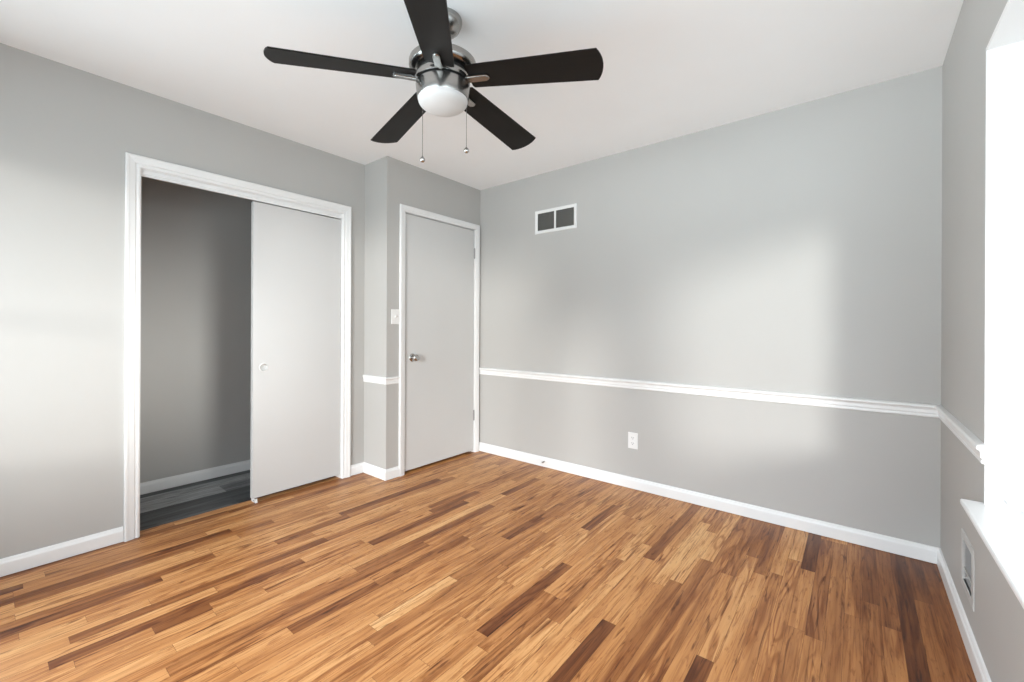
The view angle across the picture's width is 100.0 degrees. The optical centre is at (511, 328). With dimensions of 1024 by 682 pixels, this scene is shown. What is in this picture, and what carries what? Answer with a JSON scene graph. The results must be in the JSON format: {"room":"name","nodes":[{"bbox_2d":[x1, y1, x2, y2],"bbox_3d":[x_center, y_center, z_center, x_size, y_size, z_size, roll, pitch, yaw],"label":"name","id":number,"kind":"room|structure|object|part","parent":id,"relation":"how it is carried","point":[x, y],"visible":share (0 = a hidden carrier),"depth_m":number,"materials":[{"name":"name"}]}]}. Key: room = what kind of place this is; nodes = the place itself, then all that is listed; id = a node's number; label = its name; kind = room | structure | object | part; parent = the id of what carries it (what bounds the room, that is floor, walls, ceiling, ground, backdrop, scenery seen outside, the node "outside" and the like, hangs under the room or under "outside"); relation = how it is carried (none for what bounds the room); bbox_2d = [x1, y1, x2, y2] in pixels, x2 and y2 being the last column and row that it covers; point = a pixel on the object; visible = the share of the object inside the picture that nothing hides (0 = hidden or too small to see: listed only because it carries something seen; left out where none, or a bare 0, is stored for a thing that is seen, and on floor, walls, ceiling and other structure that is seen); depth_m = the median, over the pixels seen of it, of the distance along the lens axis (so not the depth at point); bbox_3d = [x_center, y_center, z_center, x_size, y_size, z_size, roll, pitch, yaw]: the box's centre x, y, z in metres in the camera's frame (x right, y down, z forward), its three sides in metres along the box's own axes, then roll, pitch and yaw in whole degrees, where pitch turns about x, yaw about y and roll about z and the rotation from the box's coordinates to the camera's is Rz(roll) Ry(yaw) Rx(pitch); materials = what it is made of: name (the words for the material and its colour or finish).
{"room":"empty bedroom","nodes":[
{"label":"empty bedroom","id":0,"kind":"room"},
{"bbox_2d":[0,43,364,558],"bbox_3d":[-2.022,-0.083,2.456,0.120,2.440,2.558,0,0,39],"label":"wall","id":1,"kind":"structure","parent":0,"point":[66,132],"depth_m":2.15,"materials":[{"name":"grey paint"}]},
{"bbox_2d":[0,526,123,576],"bbox_3d":[-2.386,1.094,1.901,0.014,0.078,1.002,0,0,39],"label":"baseboard","id":2,"kind":"structure","parent":1,"relation":"attached to","point":[45,555],"depth_m":2.10,"materials":[{"name":"white wood"}]},
{"bbox_2d":[124,152,350,541],"bbox_3d":[-1.702,0.100,2.840,0.138,2.077,1.310,0,0,39],"label":"door","id":3,"kind":"structure","parent":1,"relation":"in","point":[300,431],"depth_m":2.95,"materials":[{"name":"white wood"}]},
{"bbox_3d":[-1.654,0.257,2.856,0.026,0.059,0.059,0,0,39],"label":"finger pull","id":4,"kind":"part","parent":3,"relation":"part of","materials":[{"name":"white plastic"}]},
{"bbox_3d":[-1.511,0.141,3.046,0.036,1.940,0.608,0,0,39],"label":"sliding panel","id":5,"kind":"part","parent":3,"relation":"part of","materials":[{"name":"white wood"}]},
{"bbox_2d":[350,462,399,480],"bbox_3d":[-1.060,1.099,3.316,0.373,0.078,0.127,0,0,19],"label":"baseboard","id":6,"kind":"structure","parent":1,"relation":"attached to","point":[363,467],"depth_m":3.30,"materials":[{"name":"white wood"}]},
{"bbox_2d":[140,176,332,482],"bbox_3d":[-2.034,-0.083,3.140,0.756,2.440,1.750,0,0,39],"label":"wall","id":7,"kind":"structure","parent":0,"point":[195,390],"depth_m":3.17,"materials":[{"name":"grey paint"}]},
{"bbox_2d":[140,460,249,494],"bbox_3d":[-2.241,1.095,3.289,0.014,0.078,1.528,0,0,39],"label":"baseboard","id":8,"kind":"structure","parent":7,"relation":"attached to","point":[196,476],"depth_m":3.15,"materials":[{"name":"white wood"}]},
{"bbox_2d":[364,156,479,468],"bbox_3d":[-0.785,-0.078,3.760,0.416,2.440,1.025,0,0,39],"label":"wall","id":9,"kind":"structure","parent":0,"point":[390,182],"depth_m":3.31,"materials":[{"name":"grey paint"}]},
{"bbox_2d":[363,375,399,384],"bbox_3d":[-1.023,0.395,3.358,0.310,0.055,0.131,0,0,39],"label":"trim","id":10,"kind":"structure","parent":9,"relation":"attached to","point":[366,378],"depth_m":3.29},
{"bbox_2d":[391,309,398,323],"bbox_3d":[-0.888,-0.090,3.283,0.020,0.115,0.072,0,0,39],"label":"light switch","id":11,"kind":"object","parent":9,"relation":"attached to","point":[394,312],"visible":1,"depth_m":3.28,"materials":[{"name":"white plastic"}]},
{"bbox_2d":[399,204,479,476],"bbox_3d":[-0.618,0.091,3.686,0.178,2.105,0.892,0,0,39],"label":"door","id":12,"kind":"structure","parent":9,"relation":"in","point":[439,255],"depth_m":3.62,"materials":[{"name":"grey wood"}]},
{"bbox_3d":[-0.770,0.232,3.407,0.064,0.065,0.065,0,0,39],"label":"knob","id":13,"kind":"part","parent":12,"relation":"part of","materials":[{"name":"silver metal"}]},
{"bbox_2d":[0,0,963,189],"bbox_3d":[-0.623,-1.357,2.052,4.550,0.120,3.733,0,0,39],"label":"ceiling","id":14,"kind":"structure","parent":0,"point":[672,69],"depth_m":2.04,"materials":[{"name":"white paint"}]},
{"bbox_2d":[263,0,603,162],"bbox_3d":[-0.278,-1.008,1.842,1.266,0.576,1.244,0,0,39],"label":"ceiling fan","id":15,"kind":"object","parent":14,"relation":"hanging from","point":[443,71],"visible":1,"depth_m":1.71,"materials":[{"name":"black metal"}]},
{"bbox_3d":[-0.654,-1.024,1.670,0.546,0.006,0.152,-4,13,-20],"label":"fan blade","id":16,"kind":"part","parent":15,"relation":"part of","materials":[{"name":"black wood"}]},
{"bbox_3d":[-0.530,-1.023,2.109,0.152,0.006,0.546,-15,6,-38],"label":"fan blade","id":17,"kind":"part","parent":15,"relation":"part of","materials":[{"name":"black wood"}]},
{"bbox_3d":[-0.435,-1.027,1.753,0.103,0.015,0.034,-4,13,-20],"label":"blade arm","id":18,"kind":"part","parent":15,"relation":"part of","materials":[{"name":"silver metal"}]},
{"bbox_3d":[-0.385,-0.871,1.860,0.010,0.251,0.003,0,0,33],"label":"pull chain","id":19,"kind":"part","parent":15,"relation":"part of","materials":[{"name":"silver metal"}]},
{"bbox_3d":[-0.274,-1.022,1.417,0.152,0.006,0.546,12,3,-3],"label":"fan blade","id":20,"kind":"part","parent":15,"relation":"part of","materials":[{"name":"black wood"}]},
{"bbox_3d":[-0.286,-1.026,1.650,0.034,0.015,0.103,12,3,-3],"label":"blade arm","id":21,"kind":"part","parent":15,"relation":"part of","materials":[{"name":"silver metal"}]},
{"bbox_3d":[-0.290,-0.938,1.804,0.207,0.053,0.207,0,0,39],"label":"lamp shade","id":22,"kind":"part","parent":15,"relation":"part of","materials":[{"name":"white glass"}]},
{"bbox_3d":[-0.200,-0.892,1.864,0.010,0.209,0.003,0,0,-30],"label":"pull chain","id":23,"kind":"part","parent":15,"relation":"part of","materials":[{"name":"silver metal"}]},
{"bbox_3d":[-0.202,-1.026,1.931,0.034,0.015,0.103,-14,-12,32],"label":"blade arm","id":24,"kind":"part","parent":15,"relation":"part of","materials":[{"name":"silver metal"}]},
{"bbox_3d":[-0.142,-1.025,1.760,0.103,0.015,0.034,4,-11,16],"label":"blade arm","id":25,"kind":"part","parent":15,"relation":"part of","materials":[{"name":"silver metal"}]},
{"bbox_3d":[-0.074,-1.021,2.127,0.152,0.006,0.546,-14,-12,32],"label":"fan blade","id":26,"kind":"part","parent":15,"relation":"part of","materials":[{"name":"black wood"}]},
{"bbox_3d":[0.084,-1.020,1.700,0.546,0.006,0.152,4,-11,16],"label":"fan blade","id":27,"kind":"part","parent":15,"relation":"part of","materials":[{"name":"black wood"}]},
{"bbox_2d":[0,451,976,681],"bbox_3d":[-0.663,1.143,2.038,4.282,0.001,3.613,0,0,39],"label":"floor","id":28,"kind":"structure","parent":0,"point":[480,566],"depth_m":1.85,"materials":[{"name":"brown wood"}]},
{"bbox_2d":[479,66,941,547],"bbox_3d":[0.814,-0.071,3.211,3.596,2.440,0.120,0,0,39],"label":"wall","id":29,"kind":"structure","parent":0,"point":[797,248],"depth_m":2.63,"materials":[{"name":"grey paint"}]},
{"bbox_2d":[535,203,576,234],"bbox_3d":[0.351,-0.890,3.503,0.401,0.194,0.009,0,0,39],"label":"air vent","id":30,"kind":"object","parent":29,"relation":"in","point":[562,217],"visible":1,"depth_m":3.50,"materials":[{"name":"white plastic"}]},
{"bbox_2d":[628,432,637,449],"bbox_3d":[0.867,0.805,3.082,0.072,0.115,0.008,0,0,39],"label":"electrical outlet","id":31,"kind":"object","parent":29,"relation":"attached to","point":[632,437],"visible":1,"depth_m":3.08,"materials":[{"name":"white plastic"}]},
{"bbox_2d":[479,442,991,681],"bbox_3d":[-0.189,1.103,1.714,3.078,0.078,3.463,0,0,39],"label":"baseboard","id":32,"kind":"structure","parent":29,"relation":"attached to","point":[919,551],"depth_m":2.46,"materials":[{"name":"white wood"}]},
{"bbox_2d":[479,367,1023,469],"bbox_3d":[0.694,0.400,2.622,3.318,0.064,0.946,0,0,39],"label":"trim","id":33,"kind":"structure","parent":29,"relation":"attached to","point":[994,455],"depth_m":2.39,"materials":[{"name":"white wood"}]},
{"bbox_2d":[940,0,1023,681],"bbox_3d":[1.018,-0.070,0.673,0.100,2.440,3.583,0,0,39],"label":"wall","id":34,"kind":"structure","parent":0,"point":[996,622],"depth_m":1.60,"materials":[{"name":"grey paint"}]},
{"bbox_2d":[961,528,974,610],"bbox_3d":[1.708,0.881,1.563,0.096,0.213,0.224,0,0,39],"label":"air vent","id":35,"kind":"object","parent":34,"relation":"in","point":[969,551],"visible":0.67,"depth_m":1.59,"materials":[{"name":"white metal"}]},
{"bbox_3d":[1.677,0.912,1.587,0.017,0.010,0.161,0,0,39],"label":"damper lever","id":36,"kind":"part","parent":35,"relation":"part of","materials":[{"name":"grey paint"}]},
{"bbox_2d":[960,0,1023,608],"bbox_3d":[0.831,0.097,0.333,0.340,2.105,2.620,0,0,39],"label":"window","id":37,"kind":"structure","parent":34,"relation":"in","point":[1000,528],"depth_m":1.35,"materials":[{"name":"white"}]},
{"bbox_2d":[997,495,1012,507],"bbox_3d":[1.544,0.542,1.347,0.034,0.033,0.023,0,0,39],"label":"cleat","id":38,"kind":"object","parent":34,"relation":"attached to","point":[1003,498],"visible":1,"depth_m":1.35,"materials":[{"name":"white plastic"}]}
]}

